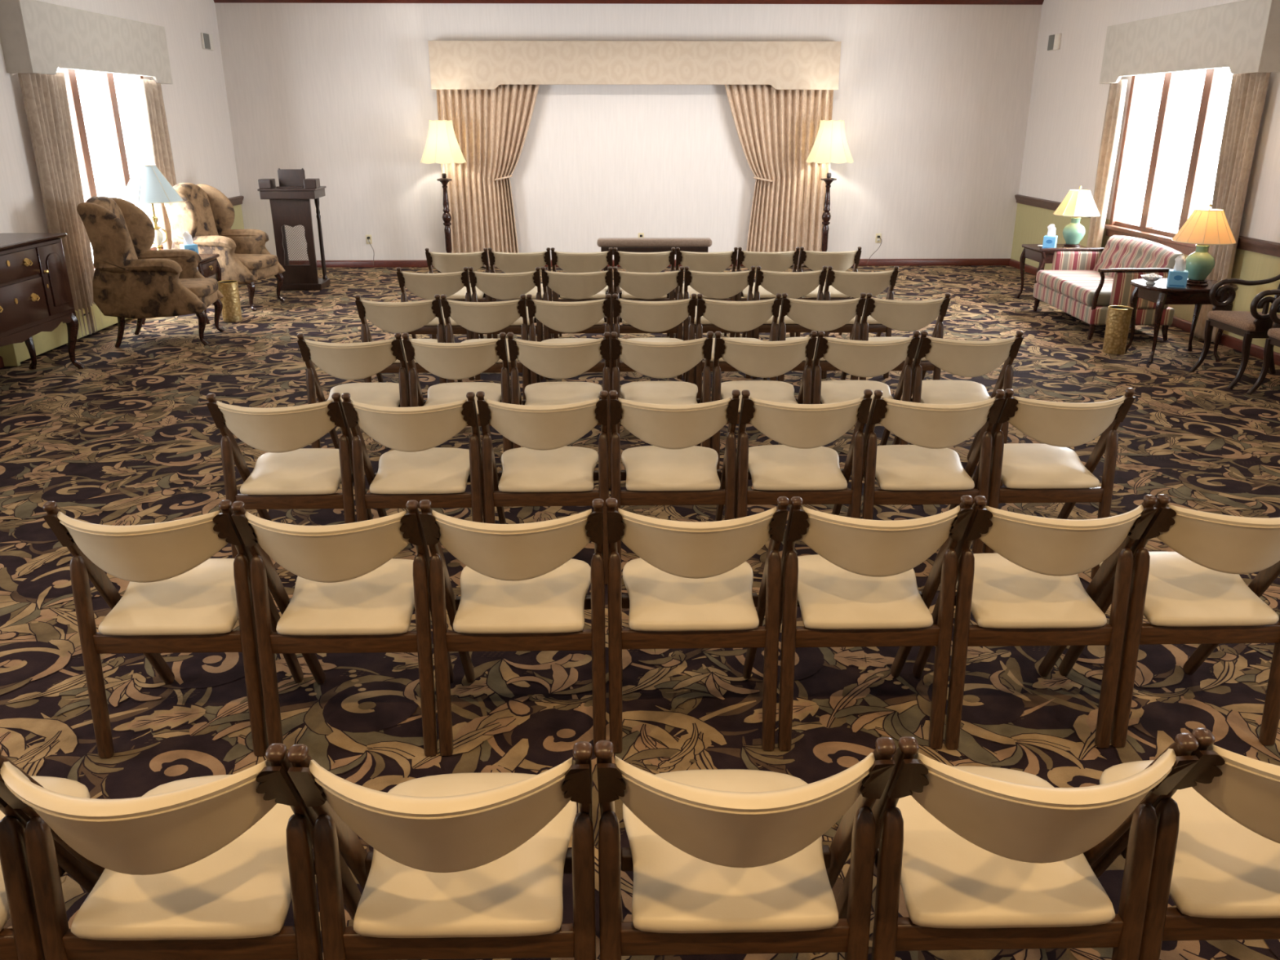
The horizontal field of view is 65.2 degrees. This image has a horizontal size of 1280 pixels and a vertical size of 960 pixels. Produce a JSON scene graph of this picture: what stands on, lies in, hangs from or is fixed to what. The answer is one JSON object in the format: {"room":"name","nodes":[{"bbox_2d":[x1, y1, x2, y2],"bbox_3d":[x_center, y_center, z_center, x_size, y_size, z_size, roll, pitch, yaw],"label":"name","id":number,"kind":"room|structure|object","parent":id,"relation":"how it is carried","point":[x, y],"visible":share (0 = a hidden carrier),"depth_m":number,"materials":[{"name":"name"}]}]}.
{"room":"funeral home chapel","nodes":[
{"label":"funeral home chapel","id":0,"kind":"room"},
{"bbox_2d":[0,0,244,244],"bbox_3d":[-4.894,-1.407,4.645,0.220,3.220,16.000,0,20,-1],"label":"wall","id":1,"kind":"structure","parent":0,"point":[196,105],"depth_m":10.58,"materials":[{"name":"paint"}]},
{"bbox_2d":[0,303,133,366],"bbox_3d":[-4.800,-1.315,8.454,0.120,0.268,1.940,0,20,-1],"label":"wainscoting","id":2,"kind":"structure","parent":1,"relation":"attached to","point":[13,354],"depth_m":8.04,"materials":[{"name":"paint"}]},
{"bbox_2d":[0,0,173,84],"bbox_3d":[-4.785,-3.809,8.795,0.200,0.530,2.570,0,20,-1],"label":"valance","id":3,"kind":"object","parent":1,"relation":"attached to","point":[37,37],"visible":0.98,"depth_m":8.28,"materials":[{"name":"fabric"}]},
{"bbox_2d":[17,71,103,338],"bbox_3d":[-4.773,-2.275,8.343,0.086,2.110,0.600,0,20,-1],"label":"drape","id":4,"kind":"object","parent":3,"relation":"hanging from","point":[45,97],"visible":0.79,"depth_m":8.21,"materials":[{"name":"fabric"}]},
{"bbox_2d":[137,79,177,249],"bbox_3d":[-4.814,-2.934,10.172,0.096,2.110,0.490,0,20,-1],"label":"drape","id":5,"kind":"object","parent":3,"relation":"hanging from","point":[158,142],"visible":0.47,"depth_m":9.98,"materials":[{"name":"fabric"}]},
{"bbox_2d":[59,67,164,270],"bbox_3d":[-4.906,-2.895,9.180,0.160,1.950,2.100,0,20,-1],"label":"window","id":6,"kind":"structure","parent":1,"relation":"in","point":[107,80],"depth_m":9.27,"materials":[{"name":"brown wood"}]},
{"bbox_2d":[200,32,213,50],"bbox_3d":[-4.928,-4.997,11.399,0.036,0.170,0.280,0,20,-1],"label":"wall speaker","id":7,"kind":"object","parent":1,"relation":"attached to","point":[206,39],"visible":1,"depth_m":11.36},
{"bbox_2d":[203,33,210,49],"bbox_3d":[-4.917,-4.977,11.345,0.016,0.160,0.155,0,20,-1],"label":"grille","id":8,"kind":"object","parent":7,"relation":"attached to","point":[206,39],"depth_m":11.34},
{"bbox_2d":[214,2,1041,267],"bbox_3d":[-0.098,-4.185,12.364,10.160,3.220,0.200,0,20,-1],"label":"wall","id":9,"kind":"structure","parent":0,"point":[932,100],"depth_m":12.22,"materials":[{"name":"paint"}]},
{"bbox_2d":[213,0,1044,4],"bbox_3d":[-0.096,-5.620,11.707,9.720,0.075,0.065,0,20,-1],"label":"trim","id":10,"kind":"structure","parent":9,"relation":"attached to","point":[592,2],"depth_m":11.74,"materials":[{"name":"brown wood"}]},
{"bbox_2d":[427,40,841,89],"bbox_3d":[-0.054,-4.922,11.887,4.840,0.530,0.200,0,20,-1],"label":"valance","id":11,"kind":"object","parent":9,"relation":"attached to","point":[453,64],"visible":1,"depth_m":11.78,"materials":[{"name":"fabric"}]},
{"bbox_2d":[435,84,539,266],"bbox_3d":[-1.813,-3.708,12.285,1.230,2.145,0.160,0,20,-1],"label":"drape","id":12,"kind":"object","parent":11,"relation":"hanging from","point":[491,127],"visible":0.84,"depth_m":12.21,"materials":[{"name":"fabric"}]},
{"bbox_2d":[724,84,833,266],"bbox_3d":[1.668,-3.733,12.354,1.316,2.145,0.160,0,20,-1],"label":"drape","id":13,"kind":"object","parent":11,"relation":"hanging from","point":[777,130],"visible":0.9,"depth_m":12.29,"materials":[{"name":"fabric"}]},
{"bbox_2d":[284,258,1010,267],"bbox_3d":[-0.096,-2.768,12.759,9.720,0.085,0.018,0,20,-1],"label":"baseboard","id":14,"kind":"structure","parent":9,"relation":"attached to","point":[872,262],"depth_m":12.81,"materials":[{"name":"brown wood"}]},
{"bbox_2d":[0,265,1279,959],"bbox_3d":[0.074,0.025,5.273,9.720,0.100,16.000,0,20,-1],"label":"floor","id":15,"kind":"structure","parent":0,"point":[130,437],"depth_m":3.52,"materials":[{"name":"carpet"}]},
{"bbox_2d":[0,232,84,369],"bbox_3d":[-4.371,-1.063,6.705,0.479,1.002,1.524,0,20,-1],"label":"sideboard","id":16,"kind":"object","parent":15,"relation":"on","point":[36,297],"visible":1,"depth_m":6.92,"materials":[{"name":"brown wood"}]},
{"bbox_2d":[0,775,98,959],"bbox_3d":[-1.330,0.764,1.905,0.496,0.809,0.564,0,20,-1],"label":"folding chair","id":17,"kind":"object","parent":15,"relation":"on","point":[23,941],"visible":0.55,"depth_m":1.78,"materials":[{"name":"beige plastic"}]},
{"bbox_2d":[76,195,224,347],"bbox_3d":[-4.023,-1.750,8.332,0.875,1.192,0.740,-3,20,-9],"label":"chair","id":18,"kind":"object","parent":15,"relation":"on","point":[131,280],"visible":1,"depth_m":8.07,"materials":[{"name":"brown fabric"}]},
{"bbox_2d":[178,277,217,297],"bbox_3d":[-3.906,-1.618,8.399,0.638,0.105,0.576,-3,20,-9],"label":"seat cushion","id":19,"kind":"object","parent":18,"relation":"on","point":[197,286],"depth_m":8.30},
{"bbox_2d":[42,499,303,758],"bbox_3d":[-1.347,0.385,2.958,0.496,0.809,0.564,0,20,-1],"label":"folding chair","id":20,"kind":"object","parent":15,"relation":"on","point":[177,598],"visible":0.96,"depth_m":2.83,"materials":[{"name":"leather"}]},
{"bbox_2d":[0,742,361,959],"bbox_3d":[-0.828,0.762,1.910,0.496,0.809,0.564,0,20,-1],"label":"folding chair","id":21,"kind":"object","parent":15,"relation":"on","point":[208,867],"visible":0.95,"depth_m":1.77,"materials":[{"name":"leather"}]},
{"bbox_2d":[142,253,222,324],"bbox_3d":[-4.260,-1.768,9.260,0.660,0.585,0.467,0,20,-1],"label":"side table","id":22,"kind":"object","parent":15,"relation":"on","point":[209,266],"visible":0.32,"depth_m":9.18,"materials":[{"name":"brown wood"}]},
{"bbox_2d":[120,164,183,249],"bbox_3d":[-4.400,-2.427,9.041,0.528,0.803,0.528,4,20,10],"label":"table lamp","id":23,"kind":"object","parent":22,"relation":"on","point":[147,184],"visible":0.8,"depth_m":8.85,"materials":[{"name":"fabric"}]},
{"bbox_2d":[179,231,198,253],"bbox_3d":[-4.067,-2.117,9.010,0.118,0.240,0.119,-17,26,-38],"label":"tissue box","id":24,"kind":"object","parent":22,"relation":"on","point":[188,244],"visible":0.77,"depth_m":8.98,"materials":[{"name":"paper"}]},
{"bbox_2d":[164,182,284,311],"bbox_3d":[-4.109,-2.329,9.939,0.875,1.192,0.740,3,20,8],"label":"chair","id":25,"kind":"object","parent":15,"relation":"on","point":[205,211],"visible":0.8,"depth_m":9.81,"materials":[{"name":"fabric"}]},
{"bbox_2d":[235,253,278,270],"bbox_3d":[-3.992,-2.184,9.972,0.638,0.105,0.576,3,20,8],"label":"seat cushion","id":26,"kind":"object","parent":25,"relation":"on","point":[248,261],"depth_m":9.86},
{"bbox_2d":[217,280,242,322],"bbox_3d":[-3.799,-1.658,9.268,0.186,0.361,0.186,0,20,-1],"label":"waste bin","id":27,"kind":"object","parent":15,"relation":"on","point":[231,310],"visible":0.97,"depth_m":9.21,"materials":[{"name":"gold metal"}]},
{"bbox_2d":[205,392,373,558],"bbox_3d":[-1.371,0.004,4.016,0.496,0.809,0.564,0,20,-1],"label":"folding chair","id":28,"kind":"object","parent":15,"relation":"on","point":[289,476],"visible":0.86,"depth_m":3.88,"materials":[{"name":"leather"}]},
{"bbox_2d":[257,168,330,290],"bbox_3d":[-3.746,-2.739,10.926,0.600,1.273,0.500,-1,20,-3],"label":"lectern","id":29,"kind":"object","parent":15,"relation":"on","point":[290,201],"visible":0.99,"depth_m":10.76,"materials":[{"name":"brown wood"}]},
{"bbox_2d":[231,500,453,756],"bbox_3d":[-0.845,0.385,2.958,0.496,0.809,0.564,0,20,-1],"label":"folding chair","id":30,"kind":"object","parent":15,"relation":"on","point":[350,595],"visible":0.96,"depth_m":2.83,"materials":[{"name":"leather"}]},
{"bbox_2d":[297,332,409,448],"bbox_3d":[-1.396,-0.376,5.071,0.496,0.809,0.564,0,20,-1],"label":"folding chair","id":31,"kind":"object","parent":15,"relation":"on","point":[348,361],"visible":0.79,"depth_m":4.83,"materials":[{"name":"leather"}]},
{"bbox_2d":[355,294,446,383],"bbox_3d":[-1.419,-0.755,6.125,0.496,0.809,0.564,0,20,-1],"label":"folding chair","id":32,"kind":"object","parent":15,"relation":"on","point":[389,317],"visible":0.56,"depth_m":5.86,"materials":[{"name":"leather"}]},
{"bbox_2d":[341,391,484,523],"bbox_3d":[-0.871,0.001,4.025,0.496,0.809,0.564,0,20,-1],"label":"folding chair","id":33,"kind":"object","parent":15,"relation":"on","point":[418,470],"visible":0.92,"depth_m":3.89,"materials":[{"name":"leather"}]},
{"bbox_2d":[395,266,474,379],"bbox_3d":[-1.443,-1.147,7.214,0.496,0.809,0.564,0,20,-1],"label":"folding chair","id":34,"kind":"object","parent":15,"relation":"on","point":[424,286],"visible":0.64,"depth_m":6.95,"materials":[{"name":"beige plastic"}]},
{"bbox_2d":[286,741,595,959],"bbox_3d":[-0.328,0.760,1.915,0.496,0.809,0.564,0,20,-1],"label":"folding chair","id":35,"kind":"object","parent":15,"relation":"on","point":[460,865],"visible":1,"depth_m":1.78,"materials":[{"name":"leather"}]},
{"bbox_2d":[420,120,466,272],"bbox_3d":[-2.347,-3.411,12.071,0.544,1.761,0.544,11,23,28],"label":"floor lamp","id":36,"kind":"object","parent":15,"relation":"on","point":[442,146],"visible":0.95,"depth_m":11.72,"materials":[{"name":"fabric"}]},
{"bbox_2d":[401,332,513,452],"bbox_3d":[-0.895,-0.378,5.077,0.496,0.809,0.564,0,20,-1],"label":"folding chair","id":37,"kind":"object","parent":15,"relation":"on","point":[450,361],"visible":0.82,"depth_m":4.83,"materials":[{"name":"leather"}]},
{"bbox_2d":[425,248,493,339],"bbox_3d":[-1.468,-1.522,8.255,0.496,0.809,0.564,0,20,-1],"label":"folding chair","id":38,"kind":"object","parent":15,"relation":"on","point":[442,262],"visible":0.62,"depth_m":7.98,"materials":[{"name":"beige plastic"}]},
{"bbox_2d":[440,293,530,399],"bbox_3d":[-0.919,-0.757,6.130,0.496,0.809,0.564,0,20,-1],"label":"folding chair","id":39,"kind":"object","parent":15,"relation":"on","point":[475,317],"visible":0.63,"depth_m":5.86,"materials":[{"name":"leather"}]},
{"bbox_2d":[468,266,543,379],"bbox_3d":[-0.945,-1.150,7.221,0.496,0.809,0.564,0,20,-1],"label":"folding chair","id":40,"kind":"object","parent":15,"relation":"on","point":[510,286],"visible":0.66,"depth_m":6.95,"materials":[{"name":"beige plastic"}]},
{"bbox_2d":[418,498,605,755],"bbox_3d":[-0.347,0.381,2.969,0.496,0.809,0.564,0,20,-1],"label":"folding chair","id":41,"kind":"object","parent":15,"relation":"on","point":[522,588],"visible":0.99,"depth_m":2.84,"materials":[{"name":"leather"}]},
{"bbox_2d":[488,247,553,338],"bbox_3d":[-0.968,-1.527,8.269,0.496,0.809,0.564,0,20,-1],"label":"folding chair","id":42,"kind":"object","parent":15,"relation":"on","point":[507,262],"visible":0.59,"depth_m":7.99,"materials":[{"name":"beige plastic"}]},
{"bbox_2d":[475,390,608,584],"bbox_3d":[-0.371,-0.006,4.045,0.496,0.809,0.564,0,20,-1],"label":"folding chair","id":43,"kind":"object","parent":15,"relation":"on","point":[544,472],"visible":0.91,"depth_m":3.91,"materials":[{"name":"leather"}]},
{"bbox_2d":[506,332,610,488],"bbox_3d":[-0.394,-0.382,5.088,0.496,0.809,0.564,0,20,-1],"label":"folding chair","id":44,"kind":"object","parent":15,"relation":"on","point":[562,360],"visible":0.75,"depth_m":4.84,"materials":[{"name":"leather"}]},
{"bbox_2d":[526,293,611,390],"bbox_3d":[-0.421,-0.761,6.141,0.496,0.809,0.564,0,20,-1],"label":"folding chair","id":45,"kind":"object","parent":15,"relation":"on","point":[579,316],"visible":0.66,"depth_m":5.87,"materials":[{"name":"leather"}]},
{"bbox_2d":[541,266,613,379],"bbox_3d":[-0.443,-1.156,7.239,0.496,0.809,0.564,0,20,-1],"label":"folding chair","id":46,"kind":"object","parent":15,"relation":"on","point":[575,286],"visible":0.63,"depth_m":6.97,"materials":[{"name":"beige plastic"}]},
{"bbox_2d":[551,247,613,338],"bbox_3d":[-0.468,-1.530,8.276,0.496,0.809,0.564,0,20,-1],"label":"folding chair","id":47,"kind":"object","parent":15,"relation":"on","point":[569,262],"visible":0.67,"depth_m":8.00,"materials":[{"name":"beige plastic"}]},
{"bbox_2d":[613,247,675,337],"bbox_3d":[0.033,-1.533,8.284,0.496,0.809,0.564,0,20,-1],"label":"folding chair","id":48,"kind":"object","parent":15,"relation":"on","point":[636,262],"visible":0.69,"depth_m":8.01,"materials":[{"name":"beige plastic"}]},
{"bbox_2d":[613,266,684,378],"bbox_3d":[0.056,-1.158,7.245,0.496,0.809,0.564,0,20,-1],"label":"folding chair","id":49,"kind":"object","parent":15,"relation":"on","point":[647,286],"visible":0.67,"depth_m":6.97,"materials":[{"name":"beige plastic"}]},
{"bbox_2d":[612,293,696,398],"bbox_3d":[0.082,-0.766,6.156,0.496,0.809,0.564,0,20,-1],"label":"folding chair","id":50,"kind":"object","parent":15,"relation":"on","point":[646,316],"visible":0.53,"depth_m":5.88,"materials":[{"name":"leather"}]},
{"bbox_2d":[596,237,711,298],"bbox_3d":[0.150,-2.132,10.212,1.170,0.635,0.370,0,20,-1],"label":"kneeler","id":51,"kind":"object","parent":15,"relation":"on","point":[623,244],"visible":0.38,"depth_m":10.14,"materials":[{"name":"brown wood"}]},
{"bbox_2d":[610,331,713,448],"bbox_3d":[0.103,-0.387,5.101,0.496,0.809,0.564,0,20,-1],"label":"folding chair","id":52,"kind":"object","parent":15,"relation":"on","point":[661,360],"visible":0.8,"depth_m":4.86,"materials":[{"name":"leather"}]},
{"bbox_2d":[608,389,740,561],"bbox_3d":[0.128,-0.011,4.056,0.496,0.809,0.564,0,20,-1],"label":"folding chair","id":53,"kind":"object","parent":15,"relation":"on","point":[673,470],"visible":0.93,"depth_m":3.92,"materials":[{"name":"leather"}]},
{"bbox_2d":[605,496,789,753],"bbox_3d":[0.151,0.376,2.983,0.496,0.809,0.564,0,20,-1],"label":"folding chair","id":54,"kind":"object","parent":15,"relation":"on","point":[690,585],"visible":1,"depth_m":2.86,"materials":[{"name":"leather"}]},
{"bbox_2d":[674,247,737,337],"bbox_3d":[0.532,-1.537,8.296,0.496,0.809,0.564,0,20,-1],"label":"folding chair","id":55,"kind":"object","parent":15,"relation":"on","point":[716,262],"visible":0.58,"depth_m":8.01,"materials":[{"name":"beige plastic"}]},
{"bbox_2d":[682,266,755,378],"bbox_3d":[0.554,-1.163,7.259,0.496,0.809,0.564,0,20,-1],"label":"folding chair","id":56,"kind":"object","parent":15,"relation":"on","point":[713,285],"visible":0.62,"depth_m":6.99,"materials":[{"name":"beige plastic"}]},
{"bbox_2d":[694,293,781,403],"bbox_3d":[0.580,-0.768,6.160,0.496,0.809,0.564,0,20,-1],"label":"folding chair","id":57,"kind":"object","parent":15,"relation":"on","point":[731,316],"visible":0.62,"depth_m":5.89,"materials":[{"name":"leather"}]},
{"bbox_2d":[594,737,896,959],"bbox_3d":[0.170,0.756,1.926,0.496,0.809,0.564,0,20,-1],"label":"folding chair","id":58,"kind":"object","parent":15,"relation":"on","point":[722,861],"visible":1,"depth_m":1.79,"materials":[{"name":"leather"}]},
{"bbox_2d":[710,330,817,469],"bbox_3d":[0.606,-0.391,5.113,0.496,0.809,0.564,0,20,-1],"label":"folding chair","id":59,"kind":"object","parent":15,"relation":"on","point":[762,359],"visible":0.73,"depth_m":4.87,"materials":[{"name":"leather"}]},
{"bbox_2d":[734,247,799,337],"bbox_3d":[1.032,-1.542,8.310,0.496,0.809,0.564,0,20,-1],"label":"folding chair","id":60,"kind":"object","parent":15,"relation":"on","point":[782,261],"visible":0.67,"depth_m":8.03,"materials":[{"name":"beige plastic"}]},
{"bbox_2d":[751,266,826,377],"bbox_3d":[1.057,-1.166,7.267,0.496,0.809,0.564,0,20,-1],"label":"folding chair","id":61,"kind":"object","parent":15,"relation":"on","point":[795,284],"visible":0.63,"depth_m":7.00,"materials":[{"name":"beige plastic"}]},
{"bbox_2d":[734,389,872,518],"bbox_3d":[0.629,-0.013,4.063,0.496,0.809,0.564,0,20,-1],"label":"folding chair","id":62,"kind":"object","parent":15,"relation":"on","point":[801,467],"visible":0.97,"depth_m":3.92,"materials":[{"name":"beige leather"}]},
{"bbox_2d":[776,293,866,382],"bbox_3d":[1.082,-0.774,6.178,0.496,0.809,0.564,0,20,-1],"label":"folding chair","id":63,"kind":"object","parent":15,"relation":"on","point":[815,315],"visible":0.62,"depth_m":5.91,"materials":[{"name":"beige leather"}]},
{"bbox_2d":[789,246,862,338],"bbox_3d":[1.534,-1.549,8.329,0.496,0.809,0.564,0,20,-1],"label":"folding chair","id":64,"kind":"object","parent":15,"relation":"on","point":[814,260],"visible":0.58,"depth_m":8.05,"materials":[{"name":"beige leather"}]},
{"bbox_2d":[805,120,853,271],"bbox_3d":[2.282,-3.444,12.164,0.544,1.761,0.544,11,23,28],"label":"floor lamp","id":65,"kind":"object","parent":15,"relation":"on","point":[830,145],"visible":0.94,"depth_m":11.82,"materials":[{"name":"fabric"}]},
{"bbox_2d":[821,266,898,377],"bbox_3d":[1.556,-1.166,7.267,0.496,0.809,0.564,0,20,-1],"label":"folding chair","id":66,"kind":"object","parent":15,"relation":"on","point":[851,284],"visible":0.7,"depth_m":7.00,"materials":[{"name":"beige leather"}]},
{"bbox_2d":[811,330,919,445],"bbox_3d":[1.105,-0.394,5.121,0.496,0.809,0.564,0,20,-1],"label":"folding chair","id":67,"kind":"object","parent":15,"relation":"on","point":[861,358],"visible":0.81,"depth_m":4.87,"materials":[{"name":"beige leather"}]},
{"bbox_2d":[777,494,973,751],"bbox_3d":[0.652,0.373,2.992,0.496,0.809,0.564,0,20,-1],"label":"folding chair","id":68,"kind":"object","parent":15,"relation":"on","point":[860,588],"visible":0.98,"depth_m":2.87,"materials":[{"name":"beige leather"}]},
{"bbox_2d":[849,293,951,380],"bbox_3d":[1.580,-0.774,6.178,0.496,0.809,0.564,0,20,-1],"label":"folding chair","id":69,"kind":"object","parent":15,"relation":"on","point":[898,315],"visible":0.61,"depth_m":5.91,"materials":[{"name":"beige leather"}]},
{"bbox_2d":[846,389,1004,553],"bbox_3d":[1.129,-0.013,4.062,0.496,0.809,0.564,0,20,-1],"label":"folding chair","id":70,"kind":"object","parent":15,"relation":"on","point":[924,472],"visible":0.89,"depth_m":3.92,"materials":[{"name":"beige leather"}]},
{"bbox_2d":[893,330,1023,486],"bbox_3d":[1.605,-0.395,5.123,0.496,0.809,0.564,0,20,-1],"label":"folding chair","id":71,"kind":"object","parent":15,"relation":"on","point":[964,358],"visible":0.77,"depth_m":4.89,"materials":[{"name":"beige leather"}]},
{"bbox_2d":[835,733,1199,959],"bbox_3d":[0.672,0.752,1.937,0.496,0.809,0.564,0,20,-1],"label":"folding chair","id":72,"kind":"object","parent":15,"relation":"on","point":[980,857],"visible":0.95,"depth_m":1.80,"materials":[{"name":"beige leather"}]},
{"bbox_2d":[912,494,1157,749],"bbox_3d":[1.152,0.371,2.997,0.496,0.809,0.564,0,20,-1],"label":"folding chair","id":73,"kind":"object","parent":15,"relation":"on","point":[1031,592],"visible":0.93,"depth_m":2.88,"materials":[{"name":"beige leather"}]},
{"bbox_2d":[1016,244,1086,297],"bbox_3d":[4.241,-2.093,10.207,0.580,0.555,0.560,0,20,-1],"label":"end table","id":74,"kind":"object","parent":15,"relation":"on","point":[1032,251],"visible":0.29,"depth_m":10.20,"materials":[{"name":"brown wood"}]},
{"bbox_2d":[1042,223,1057,248],"bbox_3d":[4.065,-2.408,9.898,0.115,0.245,0.116,11,22,27],"label":"tissue box","id":75,"kind":"object","parent":74,"relation":"on","point":[1050,241],"visible":0.94,"depth_m":9.87,"materials":[{"name":"cardboard"}]},
{"bbox_2d":[1053,186,1100,247],"bbox_3d":[4.342,-2.617,9.957,0.435,0.600,0.435,15,25,37],"label":"table lamp","id":76,"kind":"object","parent":74,"relation":"on","point":[1077,204],"visible":0.95,"depth_m":9.84,"materials":[{"name":"fabric"}]},
{"bbox_2d":[1062,217,1085,244],"bbox_3d":[4.342,-2.493,10.002,0.210,0.264,0.210,0,20,-1],"label":"lamp base","id":77,"kind":"object","parent":76,"relation":"on","point":[1073,232],"depth_m":9.94,"materials":[{"name":"green ceramic"}]},
{"bbox_2d":[970,387,1135,578],"bbox_3d":[1.629,-0.019,4.080,0.496,0.809,0.564,0,20,-1],"label":"folding chair","id":78,"kind":"object","parent":15,"relation":"on","point":[1050,472],"visible":0.85,"depth_m":3.94,"materials":[{"name":"beige leather"}]},
{"bbox_2d":[1032,235,1184,340],"bbox_3d":[4.161,-1.779,9.022,0.728,0.764,1.478,1,20,2],"label":"loveseat","id":79,"kind":"object","parent":15,"relation":"on","point":[1082,282],"visible":0.9,"depth_m":8.81,"materials":[{"name":"fabric"}]},
{"bbox_2d":[1035,270,1113,293],"bbox_3d":[4.102,-1.856,9.347,0.590,0.127,0.656,1,20,2],"label":"seat cushion","id":80,"kind":"object","parent":79,"relation":"on","point":[1049,281],"depth_m":9.31,"materials":[{"name":"fabric"}]},
{"bbox_2d":[1061,280,1112,306],"bbox_3d":[4.082,-1.633,8.726,0.590,0.127,0.656,1,20,2],"label":"seat cushion","id":81,"kind":"object","parent":79,"relation":"on","point":[1078,292],"depth_m":8.67,"materials":[{"name":"fabric"}]},
{"bbox_2d":[1102,305,1133,354],"bbox_3d":[3.817,-1.201,7.999,0.186,0.361,0.186,0,20,-1],"label":"waste bin","id":82,"kind":"object","parent":15,"relation":"on","point":[1119,317],"visible":1,"depth_m":7.94,"materials":[{"name":"gold metal"}]},
{"bbox_2d":[1058,493,1279,747],"bbox_3d":[1.652,0.367,3.009,0.496,0.809,0.564,0,20,-1],"label":"folding chair","id":83,"kind":"object","parent":15,"relation":"on","point":[1196,593],"visible":0.88,"depth_m":2.89,"materials":[{"name":"beige leather"}]},
{"bbox_2d":[1124,278,1238,362],"bbox_3d":[4.205,-1.249,7.831,0.740,0.575,0.560,0,20,-1],"label":"end table","id":84,"kind":"object","parent":15,"relation":"on","point":[1158,293],"visible":0.78,"depth_m":7.64,"materials":[{"name":"brown wood"}]},
{"bbox_2d":[1140,273,1162,284],"bbox_3d":[3.945,-1.556,7.715,0.148,0.082,0.148,18,27,41],"label":"dish","id":85,"kind":"object","parent":84,"relation":"on","point":[1150,278],"visible":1,"depth_m":7.69,"materials":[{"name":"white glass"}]},
{"bbox_2d":[1166,254,1188,288],"bbox_3d":[4.068,-1.578,7.550,0.125,0.235,0.126,8,21,22],"label":"tissue box","id":86,"kind":"object","parent":84,"relation":"on","point":[1177,277],"visible":1,"depth_m":7.52,"materials":[{"name":"cardboard"}]},
{"bbox_2d":[1171,204,1236,285],"bbox_3d":[4.276,-1.789,7.596,0.435,0.600,0.435,-17,26,-39],"label":"table lamp","id":87,"kind":"object","parent":84,"relation":"on","point":[1205,227],"visible":1,"depth_m":7.49,"materials":[{"name":"fabric"}]},
{"bbox_2d":[1184,244,1215,279],"bbox_3d":[4.276,-1.665,7.641,0.210,0.264,0.210,0,20,-1],"label":"lamp base","id":88,"kind":"object","parent":87,"relation":"on","point":[1200,264],"depth_m":7.58,"materials":[{"name":"green ceramic"}]},
{"bbox_2d":[1090,728,1279,959],"bbox_3d":[1.171,0.744,1.959,0.496,0.809,0.564,0,20,-1],"label":"folding chair","id":89,"kind":"object","parent":15,"relation":"on","point":[1216,856],"visible":0.67,"depth_m":1.84,"materials":[{"name":"beige leather"}]},
{"bbox_2d":[1189,274,1279,389],"bbox_3d":[4.412,-1.157,7.051,0.646,0.940,0.544,0,20,-1],"label":"armchair","id":90,"kind":"object","parent":15,"relation":"on","point":[1254,324],"visible":0.91,"depth_m":7.05,"materials":[{"name":"brown wood"}]},
{"bbox_2d":[1246,296,1279,395],"bbox_3d":[4.466,-0.937,6.440,0.646,0.940,0.544,0,20,-1],"label":"armchair","id":91,"kind":"object","parent":15,"relation":"on","point":[1273,334],"visible":1,"depth_m":6.67,"materials":[{"name":"brown wood"}]},
{"bbox_2d":[1010,0,1279,353],"bbox_3d":[5.043,-1.478,4.844,0.220,3.220,16.000,0,20,-1],"label":"wall","id":92,"kind":"structure","parent":0,"point":[1068,104],"depth_m":10.67,"materials":[{"name":"paint"}]},
{"bbox_2d":[1014,194,1090,217],"bbox_3d":[4.765,-3.139,11.475,0.046,0.103,2.390,0,20,-1],"label":"trim","id":93,"kind":"structure","parent":92,"relation":"attached to","point":[1026,200],"depth_m":11.94,"materials":[{"name":"brown wood"}]},
{"bbox_2d":[1047,33,1061,51],"bbox_3d":[4.756,-5.026,11.481,0.036,0.170,0.280,0,20,-1],"label":"wall speaker","id":94,"kind":"object","parent":92,"relation":"attached to","point":[1054,41],"visible":1,"depth_m":11.45},
{"bbox_2d":[1047,34,1054,50],"bbox_3d":[4.745,-5.045,11.534,0.016,0.160,0.155,0,20,-1],"label":"grille","id":95,"kind":"object","parent":94,"relation":"attached to","point":[1051,46],"depth_m":11.51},
{"bbox_2d":[1008,258,1279,365],"bbox_3d":[4.925,-0.093,5.330,0.018,0.085,15.980,0,20,-1],"label":"baseboard","id":96,"kind":"structure","parent":92,"relation":"attached to","point":[1256,351],"depth_m":8.28,"materials":[{"name":"brown wood"}]},
{"bbox_2d":[1104,67,1222,254],"bbox_3d":[4.858,-2.977,9.052,0.160,1.710,2.100,0,20,-1],"label":"window","id":97,"kind":"structure","parent":92,"relation":"in","point":[1145,229],"depth_m":9.33,"materials":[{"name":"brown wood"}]},
{"bbox_2d":[1099,0,1279,84],"bbox_3d":[4.739,-3.780,8.713,0.200,0.530,2.650,0,20,-1],"label":"valance","id":98,"kind":"object","parent":92,"relation":"attached to","point":[1243,37],"visible":0.98,"depth_m":8.29,"materials":[{"name":"fabric"}]},
{"bbox_2d":[1086,79,1127,247],"bbox_3d":[4.722,-2.950,10.218,0.099,2.110,0.300,0,20,-1],"label":"drape","id":99,"kind":"object","parent":98,"relation":"hanging from","point":[1117,92],"visible":0.71,"depth_m":10.08,"materials":[{"name":"fabric"}]},
{"bbox_2d":[1193,72,1271,342],"bbox_3d":[4.768,-2.205,8.148,0.093,2.110,0.420,0,20,-1],"label":"drape","id":100,"kind":"object","parent":98,"relation":"hanging from","point":[1248,91],"visible":0.66,"depth_m":7.99,"materials":[{"name":"fabric"}]},
{"bbox_2d":[1236,235,1279,257],"bbox_3d":[4.960,-0.043,2.877,0.046,0.103,11.330,0,20,-1],"label":"trim","id":101,"kind":"structure","parent":92,"relation":"attached to","point":[1255,245],"depth_m":7.82,"materials":[{"name":"brown wood"}]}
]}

